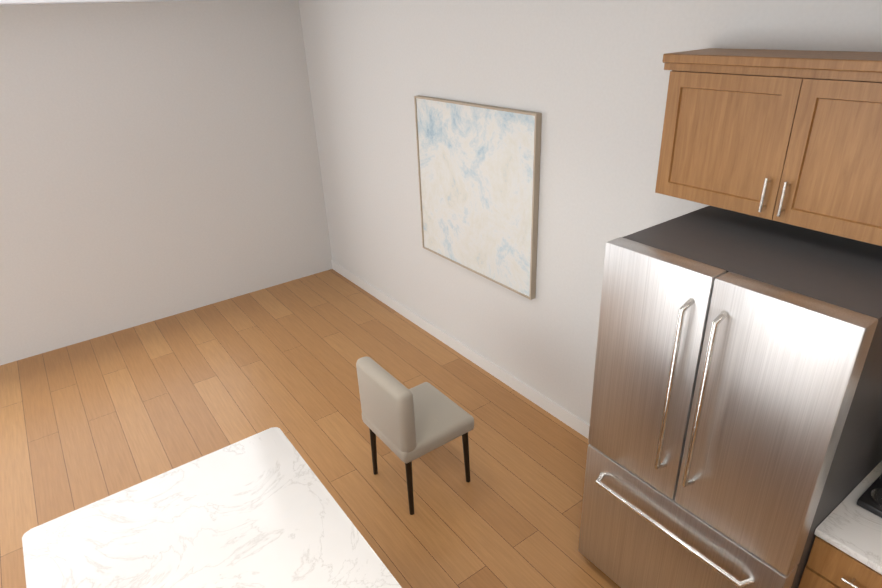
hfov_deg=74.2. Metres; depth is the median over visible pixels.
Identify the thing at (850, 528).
countertop
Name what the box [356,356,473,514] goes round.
chair
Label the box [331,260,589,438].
baseboard
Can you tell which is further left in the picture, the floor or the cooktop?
the floor
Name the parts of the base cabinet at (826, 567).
drawer, drawer handle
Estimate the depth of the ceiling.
4.25 m
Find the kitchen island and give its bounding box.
[22,427,401,587]
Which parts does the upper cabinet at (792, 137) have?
door, handle, crown, crown, handle, door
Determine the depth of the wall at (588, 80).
3.73 m
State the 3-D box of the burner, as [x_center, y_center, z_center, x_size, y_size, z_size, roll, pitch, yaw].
[1.642,0.757,2.146,0.104,0.012,0.104,-19,31,-31]
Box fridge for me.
[578,206,881,587]
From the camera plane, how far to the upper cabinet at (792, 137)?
2.12 m
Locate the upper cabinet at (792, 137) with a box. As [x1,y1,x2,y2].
[655,52,881,245]
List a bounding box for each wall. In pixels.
[0,0,331,364]
[298,0,881,424]
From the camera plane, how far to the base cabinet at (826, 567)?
2.09 m
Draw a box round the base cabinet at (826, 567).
[798,536,881,587]
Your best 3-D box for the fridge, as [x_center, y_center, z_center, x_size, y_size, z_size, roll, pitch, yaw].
[1.237,0.649,2.537,0.829,1.790,0.914,-19,31,-31]
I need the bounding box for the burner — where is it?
[870,488,881,511]
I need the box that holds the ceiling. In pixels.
[0,0,202,5]
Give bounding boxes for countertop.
[814,460,881,575]
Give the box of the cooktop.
[857,473,881,517]
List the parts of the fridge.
door, handle, drawer handle, drawer, handle, door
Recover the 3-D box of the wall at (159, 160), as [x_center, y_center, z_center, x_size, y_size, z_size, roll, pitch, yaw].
[-4.314,-0.522,4.295,7.370,2.800,0.120,-19,31,-31]
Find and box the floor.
[0,269,620,587]
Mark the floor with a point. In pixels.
(86, 422)
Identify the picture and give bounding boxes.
[414,95,541,299]
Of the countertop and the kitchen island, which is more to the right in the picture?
the countertop
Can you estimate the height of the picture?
1.220 m

